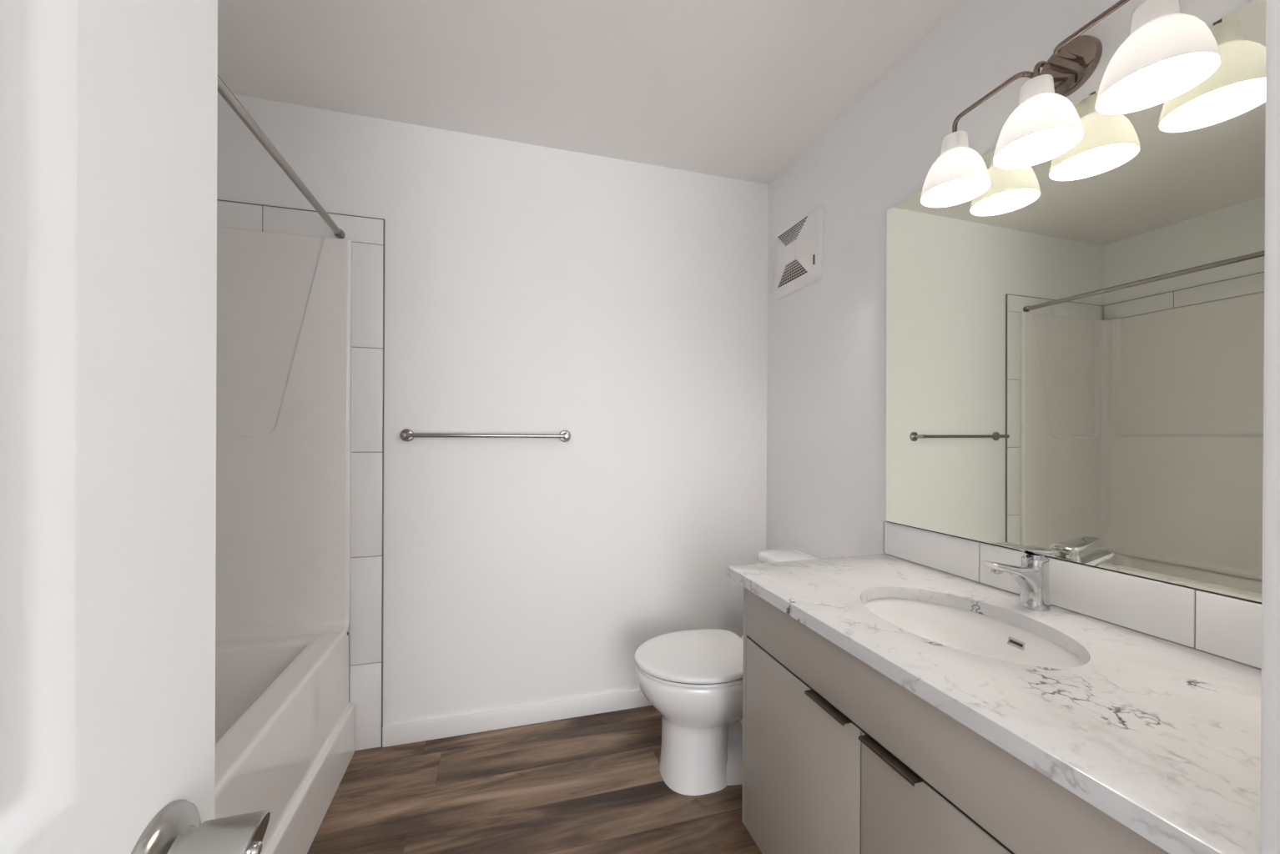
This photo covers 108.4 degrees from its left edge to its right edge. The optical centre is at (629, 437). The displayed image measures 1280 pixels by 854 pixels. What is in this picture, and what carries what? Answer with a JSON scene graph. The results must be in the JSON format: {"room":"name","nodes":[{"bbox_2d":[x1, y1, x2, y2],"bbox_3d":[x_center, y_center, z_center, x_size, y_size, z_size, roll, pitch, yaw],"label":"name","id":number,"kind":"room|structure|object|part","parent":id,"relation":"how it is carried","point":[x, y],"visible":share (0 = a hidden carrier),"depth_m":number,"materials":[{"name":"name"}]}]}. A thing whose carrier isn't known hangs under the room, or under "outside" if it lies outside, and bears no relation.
{"room":"bathroom","nodes":[
{"label":"bathroom","id":0,"kind":"room"},
{"bbox_2d":[333,228,345,238],"bbox_3d":[-1.093,-0.766,1.739,0.035,0.035,0.024,0,0,-15],"label":"rod flange","id":1,"kind":"object","parent":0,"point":[341,234],"depth_m":1.73,"materials":[{"name":"silver metal"}]},
{"bbox_2d":[216,92,768,726],"bbox_3d":[-0.579,-0.014,1.955,2.760,2.440,0.100,0,0,-15],"label":"wall","id":2,"kind":"structure","parent":0,"point":[620,306],"depth_m":1.96,"materials":[{"name":"white paint"}]},
{"bbox_2d":[215,226,352,644],"bbox_3d":[-1.404,-0.015,1.644,0.722,1.466,0.061,0,0,-15],"label":"surround panel","id":3,"kind":"object","parent":2,"relation":"attached to","point":[284,333],"visible":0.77,"depth_m":1.69,"materials":[{"name":"white plastic"}]},
{"bbox_2d":[216,199,384,750],"bbox_3d":[-1.374,0.177,1.680,0.867,2.049,0.008,0,0,-15],"label":"tile border","id":4,"kind":"structure","parent":2,"relation":"attached to","point":[366,234],"depth_m":1.77,"materials":[{"name":"white tile"}]},
{"bbox_2d":[399,428,570,442],"bbox_3d":[-0.568,-0.006,1.868,0.670,0.050,0.073,0,0,-15],"label":"towel bar","id":5,"kind":"object","parent":2,"relation":"attached to","point":[406,435],"visible":1,"depth_m":1.83,"materials":[{"name":"silver metal"}]},
{"bbox_3d":[-0.867,-0.007,1.786,0.050,0.050,0.073,0,0,-15],"label":"post","id":6,"kind":"part","parent":5,"relation":"part of","materials":[{"name":"silver metal"}]},
{"bbox_3d":[-0.269,-0.004,1.951,0.050,0.050,0.073,0,0,-15],"label":"post","id":7,"kind":"part","parent":5,"relation":"part of","materials":[{"name":"silver metal"}]},
{"bbox_2d":[382,689,652,747],"bbox_3d":[-0.148,1.169,2.019,1.684,0.078,0.012,0,0,-15],"label":"baseboard","id":8,"kind":"structure","parent":2,"relation":"attached to","point":[453,726],"depth_m":1.92,"materials":[{"name":"white paint"}]},
{"bbox_2d":[307,705,761,853],"bbox_3d":[0.040,1.243,-0.319,2.760,0.060,4.820,0,0,-15],"label":"floor","id":9,"kind":"structure","parent":0,"point":[590,784],"depth_m":1.54,"materials":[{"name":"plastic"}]},
{"bbox_2d":[214,627,354,853],"bbox_3d":[-1.227,0.962,0.940,0.780,0.484,1.518,0,0,-15],"label":"bathtub","id":10,"kind":"object","parent":9,"relation":"on","point":[284,714],"visible":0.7,"depth_m":1.39,"materials":[{"name":"white plastic"}]},
{"bbox_2d":[214,633,324,755],"bbox_3d":[-1.268,0.912,0.928,0.694,0.383,1.518,0,0,-15],"label":"basin","id":11,"kind":"object","parent":10,"relation":"in","point":[249,674],"depth_m":1.56,"materials":[{"name":"white plastic"}]},
{"bbox_2d":[634,549,820,796],"bbox_3d":[0.396,0.845,1.720,0.776,0.734,0.400,0,0,-15],"label":"toilet","id":12,"kind":"object","parent":9,"relation":"on","point":[693,678],"visible":0.52,"depth_m":1.58,"materials":[{"name":"white ceramic"}]},
{"bbox_3d":[0.238,0.786,1.676,0.448,0.024,0.379,0,0,-15],"label":"lid","id":13,"kind":"part","parent":12,"relation":"part of","materials":[{"name":"white plastic"}]},
{"bbox_3d":[0.289,1.015,1.691,0.546,0.392,0.368,0,0,-15],"label":"bowl","id":14,"kind":"part","parent":12,"relation":"part of","materials":[{"name":"white ceramic"}]},
{"bbox_3d":[0.242,0.810,1.677,0.441,0.012,0.367,0,0,-15],"label":"seat","id":15,"kind":"part","parent":12,"relation":"part of","materials":[{"name":"white plastic"}]},
{"bbox_3d":[0.677,0.501,1.796,0.198,0.042,0.400,0,0,-15],"label":"tank lid","id":16,"kind":"part","parent":12,"relation":"part of","materials":[{"name":"white ceramic"}]},
{"bbox_2d":[741,587,1169,853],"bbox_3d":[0.716,0.817,0.945,0.585,0.795,0.946,0,0,-15],"label":"vanity cabinet","id":17,"kind":"object","parent":9,"relation":"on","point":[839,757],"visible":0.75,"depth_m":0.87,"materials":[{"name":"beige wood"}]},
{"bbox_3d":[0.596,0.816,1.394,0.558,0.794,0.016,0,0,-15],"label":"panel","id":18,"kind":"part","parent":17,"relation":"part of","materials":[{"name":"beige wood"}]},
{"bbox_3d":[0.396,0.837,1.104,0.018,0.538,0.431,0,0,-15],"label":"door","id":19,"kind":"part","parent":17,"relation":"part of","materials":[{"name":"beige"}]},
{"bbox_3d":[0.421,0.569,0.976,0.031,0.005,0.122,0,0,-15],"label":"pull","id":20,"kind":"part","parent":17,"relation":"part of","materials":[{"name":"brown metal"}]},
{"bbox_3d":[0.454,0.839,0.895,0.013,0.532,0.005,0,0,-15],"label":"shadow rail","id":21,"kind":"part","parent":17,"relation":"part of","materials":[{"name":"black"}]},
{"bbox_3d":[0.465,0.565,0.868,0.017,0.007,0.926,0,0,-15],"label":"shadow rail","id":22,"kind":"part","parent":17,"relation":"part of","materials":[{"name":"black"}]},
{"bbox_3d":[0.464,0.570,0.820,0.031,0.005,0.122,0,0,-15],"label":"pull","id":23,"kind":"part","parent":17,"relation":"part of","materials":[{"name":"brown metal"}]},
{"bbox_3d":[0.519,0.839,0.657,0.018,0.538,0.490,0,0,-15],"label":"door","id":24,"kind":"part","parent":17,"relation":"part of","materials":[{"name":"beige"}]},
{"bbox_2d":[725,554,1261,853],"bbox_3d":[0.709,0.404,0.977,0.590,0.030,1.016,0,0,-15],"label":"countertop","id":25,"kind":"structure","parent":17,"relation":"on","point":[1161,738],"depth_m":0.70,"materials":[{"name":"white stone"}]},
{"bbox_2d":[862,598,1084,668],"bbox_3d":[0.703,0.499,0.992,0.372,0.158,0.491,0,0,-15],"label":"sink","id":26,"kind":"object","parent":25,"relation":"in","point":[969,632],"visible":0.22,"depth_m":1.11,"materials":[{"name":"white ceramic"}]},
{"bbox_3d":[0.860,0.458,1.024,0.013,0.019,0.034,0,0,-13],"label":"overflow plate","id":27,"kind":"part","parent":26,"relation":"part of","materials":[{"name":"silver metal"}]},
{"bbox_2d":[982,543,1053,612],"bbox_3d":[0.874,0.315,1.042,0.167,0.150,0.051,0,0,-15],"label":"faucet","id":28,"kind":"object","parent":25,"relation":"on","point":[1032,577],"visible":1,"depth_m":1.03,"materials":[{"name":"silver metal"}]},
{"bbox_3d":[0.857,0.320,1.038,0.131,0.088,0.043,0,0,-15],"label":"spout","id":29,"kind":"part","parent":28,"relation":"part of","materials":[{"name":"silver metal"}]},
{"bbox_3d":[0.899,0.255,1.049,0.114,0.029,0.047,0,0,-15],"label":"lever","id":30,"kind":"part","parent":28,"relation":"part of","materials":[{"name":"silver metal"}]},
{"bbox_2d":[217,0,963,184],"bbox_3d":[0.054,-1.257,-0.322,2.760,0.060,4.820,0,0,-15],"label":"ceiling","id":31,"kind":"structure","parent":0,"point":[737,89],"depth_m":1.53,"materials":[{"name":"white paint"}]},
{"bbox_2d":[765,0,1253,590],"bbox_3d":[1.047,-0.004,1.059,0.100,2.440,2.490,0,0,-15],"label":"wall","id":32,"kind":"structure","parent":0,"point":[826,390],"depth_m":1.65,"materials":[{"name":"white paint"}]},
{"bbox_2d":[773,205,823,300],"bbox_3d":[0.722,-0.789,2.013,0.028,0.300,0.330,0,0,-15],"label":"air vent","id":33,"kind":"object","parent":32,"relation":"in","point":[798,249],"visible":1,"depth_m":1.97,"materials":[{"name":"white plastic"}]},
{"bbox_3d":[0.706,-0.809,2.027,0.003,0.084,0.076,0,0,-15],"label":"plate","id":34,"kind":"part","parent":33,"relation":"part of","materials":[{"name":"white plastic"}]},
{"bbox_2d":[920,0,1221,207],"bbox_3d":[0.914,-0.766,1.026,0.180,0.258,0.535,0,0,-15],"label":"vanity light","id":35,"kind":"object","parent":32,"relation":"attached to","point":[1167,52],"visible":1,"depth_m":0.97,"materials":[{"name":"white glass"}]},
{"bbox_3d":[0.849,-0.687,1.207,0.058,0.072,0.058,0,0,-15],"label":"bulb","id":36,"kind":"part","parent":35,"relation":"part of","materials":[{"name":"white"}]},
{"bbox_3d":[0.849,-0.711,1.207,0.151,0.148,0.151,0,0,-15],"label":"lamp shade","id":37,"kind":"part","parent":35,"relation":"part of","materials":[{"name":"white glass"}]},
{"bbox_3d":[0.911,-0.809,1.140,0.095,0.052,0.173,0,0,-15],"label":"arm","id":38,"kind":"part","parent":35,"relation":"part of","materials":[{"name":"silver metal"}]},
{"bbox_3d":[0.900,-0.687,1.022,0.058,0.072,0.058,0,0,-15],"label":"bulb","id":39,"kind":"part","parent":35,"relation":"part of","materials":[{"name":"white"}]},
{"bbox_3d":[0.900,-0.710,1.022,0.151,0.148,0.151,0,0,-15],"label":"lamp shade","id":40,"kind":"part","parent":35,"relation":"part of","materials":[{"name":"white glass"}]},
{"bbox_3d":[0.941,-0.809,1.033,0.094,0.052,0.011,0,0,-15],"label":"arm","id":41,"kind":"part","parent":35,"relation":"part of","materials":[{"name":"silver metal"}]},
{"bbox_3d":[0.970,-0.808,0.926,0.095,0.052,0.173,0,0,-15],"label":"arm","id":42,"kind":"part","parent":35,"relation":"part of","materials":[{"name":"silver metal"}]},
{"bbox_3d":[0.951,-0.686,0.837,0.058,0.072,0.058,0,0,-15],"label":"bulb","id":43,"kind":"part","parent":35,"relation":"part of","materials":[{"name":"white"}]},
{"bbox_3d":[0.951,-0.710,0.837,0.151,0.148,0.151,0,0,-15],"label":"lamp shade","id":44,"kind":"part","parent":35,"relation":"part of","materials":[{"name":"white glass"}]},
{"bbox_2d":[883,521,1261,670],"bbox_3d":[0.989,0.336,1.055,0.010,0.109,1.018,0,0,-15],"label":"backsplash","id":45,"kind":"structure","parent":32,"relation":"attached to","point":[1229,628],"depth_m":0.95,"materials":[{"name":"white tile"}]},
{"bbox_2d":[885,0,1266,604],"bbox_3d":[0.988,-0.233,1.047,0.021,1.027,0.997,0,0,-15],"label":"mirror","id":46,"kind":"object","parent":32,"relation":"attached to","point":[1075,345],"visible":0.95,"depth_m":0.98,"materials":[{"name":"silver mirror"}]},
{"bbox_2d":[1259,0,1279,853],"bbox_3d":[0.925,-0.003,0.183,0.600,2.440,0.625,0,0,-15],"label":"wall","id":47,"kind":"structure","parent":0,"point":[1270,714],"depth_m":0.40,"materials":[{"name":"white paint"}]},
{"bbox_3d":[-0.820,-0.012,-0.180,1.163,2.440,0.850,0,0,-15],"label":"wall","id":48,"kind":"structure","parent":0,"visible":0},
{"bbox_2d":[217,75,345,238],"bbox_3d":[-0.895,-0.764,1.022,0.035,0.035,1.512,0,0,-15],"label":"shower curtain rod","id":49,"kind":"object","parent":48,"relation":"attached to","point":[225,93],"visible":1,"depth_m":1.22,"materials":[{"name":"silver metal"}]},
{"bbox_3d":[0.031,-0.007,-0.449,2.660,2.440,0.120,0,0,-15],"label":"wall","id":50,"kind":"structure","parent":0,"visible":0},
{"bbox_2d":[0,0,270,853],"bbox_3d":[-0.196,0.188,-0.025,0.092,2.023,0.772,0,0,-15],"label":"door","id":51,"kind":"structure","parent":50,"relation":"in","point":[108,108],"depth_m":0.25,"materials":[{"name":"white paint"}]},
{"bbox_3d":[-0.256,0.267,0.295,0.036,0.041,0.041,0,0,-15],"label":"lever","id":52,"kind":"part","parent":51,"relation":"part of","materials":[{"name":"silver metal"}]}
]}

